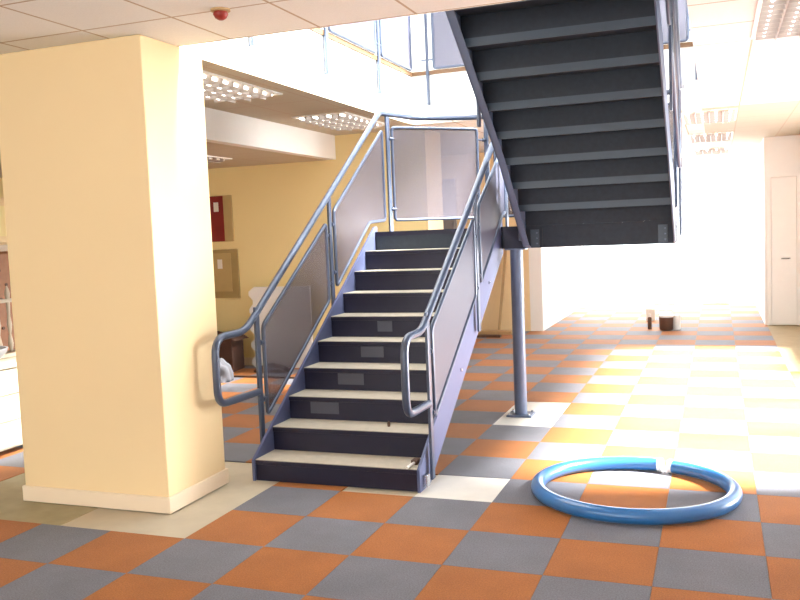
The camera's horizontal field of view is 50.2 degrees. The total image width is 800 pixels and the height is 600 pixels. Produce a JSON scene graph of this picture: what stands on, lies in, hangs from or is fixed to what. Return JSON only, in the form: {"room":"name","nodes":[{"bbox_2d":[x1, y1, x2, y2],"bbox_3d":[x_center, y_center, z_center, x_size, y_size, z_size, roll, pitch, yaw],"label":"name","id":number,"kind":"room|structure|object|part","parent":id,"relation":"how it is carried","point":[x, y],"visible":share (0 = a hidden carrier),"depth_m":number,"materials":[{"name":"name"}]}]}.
{"room":"school lobby","nodes":[
{"label":"school lobby","id":0,"kind":"room"},
{"bbox_2d":[0,178,3,196],"bbox_3d":[-6.560,-1.714,7.844,0.150,6.000,16.600,-1,5,20],"label":"wall","id":1,"kind":"structure","parent":0,"point":[1,181],"depth_m":11.19,"materials":[{"name":"beige paint"}]},
{"bbox_2d":[0,197,6,244],"bbox_3d":[-3.900,0.127,7.832,0.405,2.120,2.300,-1,5,20],"label":"upper cabinet","id":2,"kind":"object","parent":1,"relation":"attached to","point":[3,235],"visible":0.02,"depth_m":7.89,"materials":[{"name":"beige paint"}]},
{"bbox_3d":[-3.551,-0.762,8.224,0.005,0.280,0.990,-1,5,20],"label":"raised panel","id":3,"kind":"part","parent":2,"relation":"part of","materials":[{"name":"beige paint"}]},
{"bbox_2d":[0,34,224,496],"bbox_3d":[-1.869,-0.148,5.573,1.115,2.860,0.640,-1,5,20],"label":"wall column","id":4,"kind":"structure","parent":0,"point":[103,148],"depth_m":5.28,"materials":[{"name":"beige paint"}]},
{"bbox_2d":[22,468,228,513],"bbox_3d":[-1.813,1.226,5.682,1.143,0.100,0.668,-1,5,20],"label":"baseboard","id":5,"kind":"structure","parent":4,"relation":"attached to","point":[157,504],"depth_m":5.38,"materials":[{"name":"paint"}]},
{"bbox_2d":[0,142,322,177],"bbox_3d":[-4.250,-1.490,9.095,5.300,0.030,5.000,-1,5,20],"label":"ceiling","id":6,"kind":"structure","parent":0,"point":[241,156],"depth_m":9.80,"materials":[{"name":"paint"}]},
{"bbox_2d":[207,155,231,163],"bbox_3d":[-2.304,-1.570,9.596,0.600,0.044,0.600,-1,5,20],"label":"ceiling light","id":7,"kind":"object","parent":6,"relation":"attached to","point":[210,159],"visible":0.27,"depth_m":9.60,"materials":[{"name":"white paint"}]},
{"bbox_3d":[-2.304,-1.587,9.595,0.600,0.011,0.600,-1,5,20],"label":"frame","id":8,"kind":"part","parent":7,"relation":"part of","materials":[{"name":"white paint"}]},
{"bbox_2d":[208,131,426,357],"bbox_3d":[-2.723,-0.642,11.365,6.560,3.000,0.150,-1,5,20],"label":"wall","id":9,"kind":"structure","parent":0,"point":[272,204],"depth_m":10.83,"materials":[{"name":"beige paint"}]},
{"bbox_2d":[209,195,233,241],"bbox_3d":[-2.366,-1.054,11.089,0.430,0.595,0.040,-1,5,20],"label":"framed board","id":10,"kind":"object","parent":9,"relation":"attached to","point":[221,211],"visible":0.62,"depth_m":11.05,"materials":[{"name":"red fabric"}]},
{"bbox_3d":[-2.403,-1.053,11.090,0.260,0.585,0.006,-1,5,20],"label":"panel","id":11,"kind":"part","parent":10,"relation":"part of","materials":[{"name":"red fabric"}]},
{"bbox_2d":[213,249,240,297],"bbox_3d":[-2.295,-0.340,11.130,0.440,0.630,0.040,-1,5,20],"label":"framed board","id":12,"kind":"object","parent":9,"relation":"attached to","point":[225,262],"visible":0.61,"depth_m":11.10,"materials":[{"name":"beige wood"}]},
{"bbox_3d":[-2.337,-0.358,11.131,0.320,0.500,0.006,-1,5,20],"label":"panel","id":13,"kind":"part","parent":12,"relation":"part of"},
{"bbox_2d":[244,357,252,364],"bbox_3d":[-2.224,0.804,11.228,5.560,0.100,0.015,-1,5,20],"label":"baseboard","id":14,"kind":"structure","parent":9,"relation":"attached to","point":[247,361],"depth_m":11.13,"materials":[{"name":"paint"}]},
{"bbox_2d":[204,107,335,159],"bbox_3d":[-1.717,-1.648,8.139,0.120,0.290,5.000,-1,5,20],"label":"beam","id":15,"kind":"structure","parent":9,"relation":"attached to","point":[222,127],"depth_m":8.84,"materials":[{"name":"white paint"}]},
{"bbox_2d":[426,220,442,229],"bbox_3d":[0.440,-0.626,10.432,0.021,2.860,0.600,-1,5,20],"label":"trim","id":16,"kind":"structure","parent":9,"relation":"attached to","point":[431,224],"depth_m":10.35,"materials":[{"name":"beige paint"}]},
{"bbox_2d":[0,304,799,599],"bbox_3d":[-1.006,1.091,8.561,11.700,0.150,21.100,-1,5,20],"label":"floor","id":17,"kind":"structure","parent":0,"point":[625,382],"depth_m":5.14,"materials":[{"name":"carpet"}]},
{"bbox_2d":[0,245,14,350],"bbox_3d":[-3.603,0.343,7.742,0.140,1.680,2.340,-1,5,20],"label":"headboard","id":18,"kind":"object","parent":17,"relation":"on","point":[4,261],"visible":0.05,"depth_m":7.72,"materials":[{"name":"brown wood"}]},
{"bbox_3d":[-3.636,-0.464,7.678,0.140,0.060,2.340,-1,5,20],"label":"rail","id":19,"kind":"part","parent":18,"relation":"part of","materials":[{"name":"white paint"}]},
{"bbox_2d":[0,356,22,451],"bbox_3d":[-3.373,0.876,6.877,0.605,0.735,1.510,-1,5,20],"label":"dresser","id":20,"kind":"object","parent":17,"relation":"on","point":[10,418],"visible":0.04,"depth_m":6.80,"materials":[{"name":"white paint"}]},
{"bbox_2d":[0,346,7,357],"bbox_3d":[-3.325,0.453,6.739,0.430,0.124,0.430,-1,5,20],"label":"shallow bowl","id":21,"kind":"object","parent":20,"relation":"on","point":[3,349],"visible":1,"depth_m":6.74,"materials":[{"name":"white ceramic"}]},
{"bbox_2d":[0,286,15,358],"bbox_3d":[-3.333,0.178,7.241,0.160,0.594,0.580,-1,5,20],"label":"rack","id":22,"kind":"object","parent":20,"relation":"on","point":[10,353],"visible":0.26,"depth_m":7.24,"materials":[{"name":"white paint"}]},
{"bbox_3d":[-3.340,0.006,7.227,0.050,0.030,0.580,-1,5,20],"label":"rail","id":23,"kind":"part","parent":22,"relation":"part of","materials":[{"name":"white paint"}]},
{"bbox_3d":[-3.322,0.457,7.263,0.160,0.034,0.580,-1,5,20],"label":"rail","id":24,"kind":"part","parent":22,"relation":"part of","materials":[{"name":"white paint"}]},
{"bbox_3d":[-3.131,0.657,6.766,0.020,0.190,1.410,-1,5,20],"label":"drawer","id":25,"kind":"part","parent":20,"relation":"part of","materials":[{"name":"white paint"}]},
{"bbox_3d":[-3.123,0.866,6.783,0.020,0.190,1.410,-1,5,20],"label":"drawer","id":26,"kind":"part","parent":20,"relation":"part of","materials":[{"name":"white paint"}]},
{"bbox_3d":[-3.114,1.075,6.799,0.020,0.190,1.410,-1,5,20],"label":"drawer","id":27,"kind":"part","parent":20,"relation":"part of","materials":[{"name":"white paint"}]},
{"bbox_2d":[220,358,233,382],"bbox_3d":[-2.158,0.813,9.975,0.404,0.274,0.356,-1,5,20],"label":"sheet","id":28,"kind":"object","parent":17,"relation":"on","point":[226,372],"visible":0.36,"depth_m":9.88,"materials":[{"name":"grey fabric"}]},
{"bbox_2d":[217,331,248,371],"bbox_3d":[-2.281,0.641,10.779,0.710,0.500,0.416,-1,5,20],"label":"cardboard box","id":29,"kind":"object","parent":17,"relation":"on","point":[231,350],"visible":0.23,"depth_m":10.60,"materials":[{"name":"brown cardboard"}]},
{"bbox_2d":[234,375,294,378],"bbox_3d":[-1.801,0.912,10.157,1.500,0.020,0.040,-1,5,20],"label":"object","id":30,"kind":"object","parent":17,"relation":"on","point":[241,376],"visible":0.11,"depth_m":10.14,"materials":[{"name":"brown wood"}]},
{"bbox_2d":[248,286,312,367],"bbox_3d":[-1.505,0.344,10.780,0.870,1.030,0.030,-1,5,20],"label":"board","id":31,"kind":"object","parent":17,"relation":"on","point":[256,293],"visible":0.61,"depth_m":10.82,"materials":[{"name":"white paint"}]},
{"bbox_2d":[211,0,684,492],"bbox_3d":[0.744,-1.130,6.742,2.795,4.427,4.040,-1,5,20],"label":"staircase","id":32,"kind":"structure","parent":17,"relation":"on","point":[582,127],"depth_m":6.37,"materials":[{"name":"black metal"}]},
{"bbox_3d":[-0.983,0.589,5.988,0.020,1.085,0.052,-1,5,20],"label":"baluster post","id":33,"kind":"part","parent":32,"relation":"part of","materials":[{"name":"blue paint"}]},
{"bbox_3d":[-0.778,0.092,6.553,0.030,1.353,1.145,-1,5,20],"label":"panel frame","id":34,"kind":"part","parent":32,"relation":"part of","materials":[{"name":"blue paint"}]},
{"bbox_3d":[-0.572,-0.341,7.119,0.020,1.085,0.052,-1,5,20],"label":"baluster post","id":35,"kind":"part","parent":32,"relation":"part of","materials":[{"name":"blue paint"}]},
{"bbox_3d":[-0.356,-0.874,7.714,0.030,1.417,1.215,-1,5,20],"label":"panel frame","id":36,"kind":"part","parent":32,"relation":"part of","materials":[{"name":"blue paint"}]},
{"bbox_3d":[-0.104,-1.165,8.313,0.020,1.234,0.052,1,6,38],"label":"baluster post","id":37,"kind":"part","parent":32,"relation":"part of","materials":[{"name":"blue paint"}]},
{"bbox_2d":[405,458,419,468],"bbox_3d":[0.083,1.052,5.485,0.040,0.029,0.181,-1,5,20],"label":"brush","id":38,"kind":"object","parent":32,"relation":"on","point":[415,461],"visible":0.98,"depth_m":5.50,"materials":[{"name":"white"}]},
{"bbox_3d":[0.066,1.058,5.455,0.020,0.022,0.111,0,5,26],"label":"handle","id":39,"kind":"part","parent":38,"relation":"part of","materials":[{"name":"white plastic"}]},
{"bbox_3d":[0.192,0.619,5.490,0.020,1.085,0.052,-1,5,20],"label":"baluster post","id":40,"kind":"part","parent":32,"relation":"part of","materials":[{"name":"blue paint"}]},
{"bbox_3d":[0.368,-1.267,8.551,0.992,0.930,0.029,-4,5,-25],"label":"panel frame","id":41,"kind":"part","parent":32,"relation":"part of","materials":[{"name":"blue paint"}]},
{"bbox_3d":[0.171,-0.632,7.422,4.450,2.268,2.248,-5,5,-29],"label":"handrail","id":42,"kind":"part","parent":32,"relation":"part of","materials":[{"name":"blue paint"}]},
{"bbox_3d":[0.529,-1.342,6.208,0.220,3.904,2.850,-1,5,20],"label":"handrail","id":43,"kind":"part","parent":32,"relation":"part of","materials":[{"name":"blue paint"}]},
{"bbox_3d":[0.391,0.074,6.039,0.030,1.289,1.130,-1,5,20],"label":"panel frame","id":44,"kind":"part","parent":32,"relation":"part of","materials":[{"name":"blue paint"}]},
{"bbox_3d":[0.597,-0.296,6.603,0.020,1.085,0.052,-1,5,20],"label":"baluster post","id":45,"kind":"part","parent":32,"relation":"part of","materials":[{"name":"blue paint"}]},
{"bbox_3d":[0.535,-1.855,5.997,0.020,1.260,0.052,-1,5,20],"label":"baluster post","id":46,"kind":"part","parent":32,"relation":"part of","materials":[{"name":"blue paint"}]},
{"bbox_3d":[0.903,-1.245,8.798,0.052,1.234,0.020,2,6,42],"label":"baluster post","id":47,"kind":"part","parent":32,"relation":"part of","materials":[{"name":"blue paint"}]},
{"bbox_3d":[0.766,-0.738,7.069,0.030,1.132,0.925,-1,5,20],"label":"panel frame","id":48,"kind":"part","parent":32,"relation":"part of","materials":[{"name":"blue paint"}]},
{"bbox_3d":[1.429,-1.315,8.607,0.990,0.929,0.030,-1,5,20],"label":"panel frame","id":49,"kind":"part","parent":32,"relation":"part of","materials":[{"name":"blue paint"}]},
{"bbox_3d":[0.935,-1.045,7.531,0.020,1.034,0.052,-1,5,20],"label":"baluster post","id":50,"kind":"part","parent":32,"relation":"part of","materials":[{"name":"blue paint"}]},
{"bbox_3d":[1.010,-0.443,7.412,0.180,0.012,0.120,-1,5,20],"label":"cap plate","id":51,"kind":"part","parent":32,"relation":"part of","materials":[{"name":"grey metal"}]},
{"bbox_3d":[1.039,0.277,7.469,0.110,1.456,0.110,-1,5,20],"label":"support post","id":52,"kind":"part","parent":32,"relation":"part of","materials":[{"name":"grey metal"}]},
{"bbox_3d":[1.069,1.008,7.527,0.220,0.017,0.200,-1,5,20],"label":"plate","id":53,"kind":"part","parent":32,"relation":"part of","materials":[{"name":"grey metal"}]},
{"bbox_3d":[1.542,-2.325,4.989,0.030,1.224,0.930,-1,5,20],"label":"panel frame","id":54,"kind":"part","parent":32,"relation":"part of","materials":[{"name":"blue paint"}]},
{"bbox_3d":[1.753,-1.868,5.543,0.020,1.260,0.052,-1,5,20],"label":"baluster post","id":55,"kind":"part","parent":32,"relation":"part of","materials":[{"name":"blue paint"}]},
{"bbox_3d":[2.195,-1.287,7.870,0.030,0.928,1.004,-4,5,-24],"label":"panel frame","id":56,"kind":"part","parent":32,"relation":"part of","materials":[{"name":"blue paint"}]},
{"bbox_3d":[1.981,-1.647,6.148,0.030,1.324,1.080,-1,5,20],"label":"panel frame","id":57,"kind":"part","parent":32,"relation":"part of","materials":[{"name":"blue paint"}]},
{"bbox_3d":[1.842,-2.459,5.798,0.050,1.720,3.158,-1,5,20],"label":"handrail","id":58,"kind":"part","parent":32,"relation":"part of","materials":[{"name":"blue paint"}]},
{"bbox_3d":[2.221,-1.146,6.776,0.020,1.260,0.052,-1,5,20],"label":"baluster post","id":59,"kind":"part","parent":32,"relation":"part of","materials":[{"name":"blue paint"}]},
{"bbox_3d":[2.421,-1.193,7.372,0.020,1.234,0.052,-2,5,3],"label":"baluster post","id":60,"kind":"part","parent":32,"relation":"part of","materials":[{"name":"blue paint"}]},
{"bbox_2d":[477,335,501,337],"bbox_3d":[1.210,0.552,13.062,0.680,0.035,0.100,-1,5,20],"label":"batten","id":61,"kind":"object","parent":17,"relation":"on","point":[478,336],"visible":0.56,"depth_m":12.96,"materials":[{"name":"brown wood"}]},
{"bbox_2d":[478,330,511,334],"bbox_3d":[1.414,0.506,13.454,0.730,0.050,0.220,-1,5,20],"label":"plank","id":62,"kind":"object","parent":17,"relation":"on","point":[494,332],"visible":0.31,"depth_m":13.32,"materials":[{"name":"brown wood"}]},
{"bbox_2d":[498,250,506,329],"bbox_3d":[1.625,-0.156,13.535,0.225,1.344,0.046,-5,5,-28],"label":"batten","id":63,"kind":"object","parent":17,"relation":"on","point":[505,251],"visible":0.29,"depth_m":13.52,"materials":[{"name":"brown wood"}]},
{"bbox_2d":[531,456,742,524],"bbox_3d":[1.421,1.138,5.191,1.235,0.088,1.165,-1,5,20],"label":"ring","id":64,"kind":"object","parent":17,"relation":"on","point":[732,499],"visible":1,"depth_m":4.94,"materials":[{"name":"blue plastic"}]},
{"bbox_2d":[648,314,651,328],"bbox_3d":[3.868,0.333,13.211,0.060,0.235,0.060,-1,5,20],"label":"spray can","id":65,"kind":"object","parent":17,"relation":"on","point":[649,315],"visible":1,"depth_m":13.19,"materials":[{"name":"brown metal"}]},
{"bbox_2d":[646,308,654,320],"bbox_3d":[4.223,0.244,14.366,0.140,0.200,0.120,-1,5,20],"label":"carton","id":66,"kind":"object","parent":17,"relation":"on","point":[651,311],"visible":0.94,"depth_m":14.31,"materials":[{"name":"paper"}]},
{"bbox_2d":[658,311,673,330],"bbox_3d":[4.059,0.311,13.009,0.230,0.295,0.230,-1,5,20],"label":"tub","id":67,"kind":"object","parent":17,"relation":"on","point":[665,320],"visible":1,"depth_m":12.93,"materials":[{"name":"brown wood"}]},
{"bbox_3d":[4.056,0.241,13.004,0.230,0.035,0.230,-1,5,20],"label":"lid","id":68,"kind":"part","parent":67,"relation":"part of","materials":[{"name":"white paint"}]},
{"bbox_2d":[673,315,680,329],"bbox_3d":[4.232,0.339,13.044,0.110,0.220,0.110,-1,5,20],"label":"plastic bottle","id":69,"kind":"object","parent":17,"relation":"on","point":[676,319],"visible":0.99,"depth_m":13.00,"materials":[{"name":"white paint"}]},
{"bbox_2d":[0,0,799,158],"bbox_3d":[-0.666,-1.852,8.157,10.680,0.030,20.700,-1,5,20],"label":"ceiling","id":70,"kind":"structure","parent":0,"point":[25,25],"depth_m":5.33,"materials":[{"name":"white tile"}]},
{"bbox_2d":[210,7,229,20],"bbox_3d":[-0.949,-1.510,4.514,0.104,0.055,0.104,-1,5,20],"label":"detector","id":71,"kind":"object","parent":70,"relation":"attached to","point":[220,13],"visible":1,"depth_m":4.49,"materials":[{"name":"red plastic"}]},
{"bbox_2d":[202,70,282,102],"bbox_3d":[-1.482,-1.671,6.764,0.600,0.044,1.200,-1,5,20],"label":"ceiling light","id":72,"kind":"object","parent":70,"relation":"attached to","point":[217,89],"visible":0.68,"depth_m":6.82,"materials":[{"name":"white paint"}]},
{"bbox_2d":[291,112,384,130],"bbox_3d":[-0.614,-1.891,9.098,0.600,0.044,1.200,-1,5,20],"label":"ceiling light","id":73,"kind":"object","parent":70,"relation":"attached to","point":[340,122],"visible":0.9,"depth_m":8.88,"materials":[{"name":"white paint"}]},
{"bbox_2d":[681,107,737,125],"bbox_3d":[3.620,-2.132,9.986,0.600,0.044,1.200,-1,5,20],"label":"ceiling light","id":74,"kind":"object","parent":70,"relation":"attached to","point":[722,116],"visible":0.96,"depth_m":9.80,"materials":[{"name":"white paint"}]},
{"bbox_2d":[688,131,733,143],"bbox_3d":[4.550,-2.368,12.488,0.600,0.044,1.200,-1,5,20],"label":"ceiling light","id":75,"kind":"object","parent":70,"relation":"attached to","point":[726,136],"visible":1,"depth_m":12.24,"materials":[{"name":"white paint"}]},
{"bbox_2d":[693,147,730,155],"bbox_3d":[5.487,-2.606,15.009,0.600,0.044,1.200,-1,5,20],"label":"ceiling light","id":76,"kind":"object","parent":70,"relation":"attached to","point":[723,150],"visible":1,"depth_m":14.75,"materials":[{"name":"white paint"}]},
{"bbox_2d":[751,0,799,40],"bbox_3d":[2.440,-1.697,5.089,0.600,0.044,1.200,-1,5,20],"label":"ceiling light","id":77,"kind":"object","parent":70,"relation":"attached to","point":[776,19],"visible":1,"depth_m":5.13,"materials":[{"name":"white paint"}]},
{"bbox_3d":[2.439,-1.714,5.088,0.600,0.011,1.200,-1,5,20],"label":"frame","id":78,"kind":"part","parent":77,"relation":"part of","materials":[{"name":"white paint"}]},
{"bbox_2d":[181,29,699,121],"bbox_3d":[0.616,-2.449,11.614,10.680,0.510,13.250,-1,5,20],"label":"wall","id":79,"kind":"structure","parent":0,"point":[295,57],"depth_m":8.09,"materials":[{"name":"white paint"}]},
{"bbox_2d":[457,153,530,330],"bbox_3d":[-1.229,-0.900,14.748,7.000,2.860,0.150,-1,5,20],"label":"wall","id":80,"kind":"structure","parent":0,"point":[490,319],"depth_m":13.65,"materials":[{"name":"beige paint"}]},
{"bbox_2d":[443,220,456,228],"bbox_3d":[0.534,-0.721,13.992,0.850,2.480,0.110,-1,5,20],"label":"door","id":81,"kind":"structure","parent":80,"relation":"in","point":[447,224],"depth_m":13.85,"materials":[{"name":"grey paint"}]},
{"bbox_2d":[321,13,692,71],"bbox_3d":[0.115,-3.760,7.446,8.680,2.800,13.150,-1,5,20],"label":"wall","id":82,"kind":"structure","parent":0,"point":[417,21],"depth_m":13.32,"materials":[{"name":"white paint"}]},
{"bbox_2d":[310,28,411,75],"bbox_3d":[-0.689,-2.349,7.503,0.045,0.045,4.650,-1,5,20],"label":"trim","id":83,"kind":"structure","parent":82,"relation":"attached to","point":[317,30],"depth_m":8.27,"materials":[{"name":"brown wood"}]},
{"bbox_2d":[249,16,411,93],"bbox_3d":[-0.515,-2.767,7.889,0.046,1.483,3.645,-1,5,20],"label":"gallery balustrade","id":84,"kind":"object","parent":83,"relation":"on","point":[390,39],"visible":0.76,"depth_m":8.71,"materials":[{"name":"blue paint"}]},
{"bbox_3d":[-1.122,-2.592,6.254,0.037,1.440,0.037,-1,5,20],"label":"baluster post","id":85,"kind":"part","parent":84,"relation":"part of","materials":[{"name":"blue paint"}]},
{"bbox_3d":[-0.671,-2.706,7.468,0.037,1.440,0.037,-1,5,20],"label":"baluster post","id":86,"kind":"part","parent":84,"relation":"part of","materials":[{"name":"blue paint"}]},
{"bbox_3d":[-0.458,-2.911,8.044,0.030,0.969,1.130,-1,5,20],"label":"panel frame","id":87,"kind":"part","parent":84,"relation":"part of","materials":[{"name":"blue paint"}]},
{"bbox_3d":[-0.234,-2.817,8.645,0.037,1.440,0.037,-1,5,20],"label":"baluster post","id":88,"kind":"part","parent":84,"relation":"part of","materials":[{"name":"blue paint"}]},
{"bbox_3d":[-0.052,-3.014,9.137,0.030,0.969,0.950,-1,5,20],"label":"panel frame","id":89,"kind":"part","parent":84,"relation":"part of","materials":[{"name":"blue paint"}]},
{"bbox_2d":[411,42,692,76],"bbox_3d":[1.576,-2.570,9.139,3.150,0.045,0.045,-1,5,20],"label":"trim","id":90,"kind":"structure","parent":82,"relation":"attached to","point":[685,44],"depth_m":9.49,"materials":[{"name":"brown wood"}]},
{"bbox_2d":[421,0,697,105],"bbox_3d":[1.631,-2.946,9.048,2.995,1.483,0.046,-1,5,20],"label":"gallery balustrade","id":91,"kind":"object","parent":90,"relation":"on","point":[445,51],"visible":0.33,"depth_m":9.47,"materials":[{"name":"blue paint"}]},
{"bbox_3d":[0.294,-2.910,9.548,0.037,1.440,0.037,-1,5,20],"label":"baluster post","id":92,"kind":"part","parent":91,"relation":"part of","materials":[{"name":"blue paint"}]},
{"bbox_3d":[0.668,-3.064,9.395,0.690,0.969,0.030,-1,5,20],"label":"panel frame","id":93,"kind":"part","parent":91,"relation":"part of","materials":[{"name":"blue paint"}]},
{"bbox_3d":[2.626,-3.085,8.665,0.590,0.969,0.030,-1,5,20],"label":"panel frame","id":94,"kind":"part","parent":91,"relation":"part of","materials":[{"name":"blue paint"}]},
{"bbox_3d":[2.970,-2.939,8.551,0.037,1.440,0.037,-1,5,20],"label":"baluster post","id":95,"kind":"part","parent":91,"relation":"part of","materials":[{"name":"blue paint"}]},
{"bbox_2d":[529,246,583,330],"bbox_3d":[2.873,-1.122,15.452,0.200,2.860,4.350,-1,5,20],"label":"wall","id":96,"kind":"structure","parent":0,"point":[555,273],"depth_m":14.40,"materials":[{"name":"white paint"}]},
{"bbox_2d":[682,154,753,163],"bbox_3d":[5.232,-2.710,16.862,3.270,0.110,0.200,-1,5,20],"label":"wall","id":97,"kind":"structure","parent":0,"point":[747,156],"depth_m":16.42,"materials":[{"name":"white paint"}]},
{"bbox_2d":[583,160,754,304],"bbox_3d":[5.290,-1.285,16.974,3.270,2.750,0.080,-1,5,20],"label":"window","id":98,"kind":"structure","parent":97,"relation":"in","point":[746,161],"depth_m":16.69,"materials":[{"name":"white paint"}]},
{"bbox_2d":[754,135,799,324],"bbox_3d":[6.788,-1.209,14.550,1.230,2.860,3.700,-1,5,20],"label":"wall","id":99,"kind":"structure","parent":0,"point":[778,154],"depth_m":13.09,"materials":[{"name":"white paint"}]},
{"bbox_2d":[766,172,799,324],"bbox_3d":[5.822,-0.766,12.932,0.480,2.310,0.110,-1,5,20],"label":"door","id":100,"kind":"structure","parent":99,"relation":"in","point":[782,206],"depth_m":12.94,"materials":[{"name":"white paint"}]}
]}

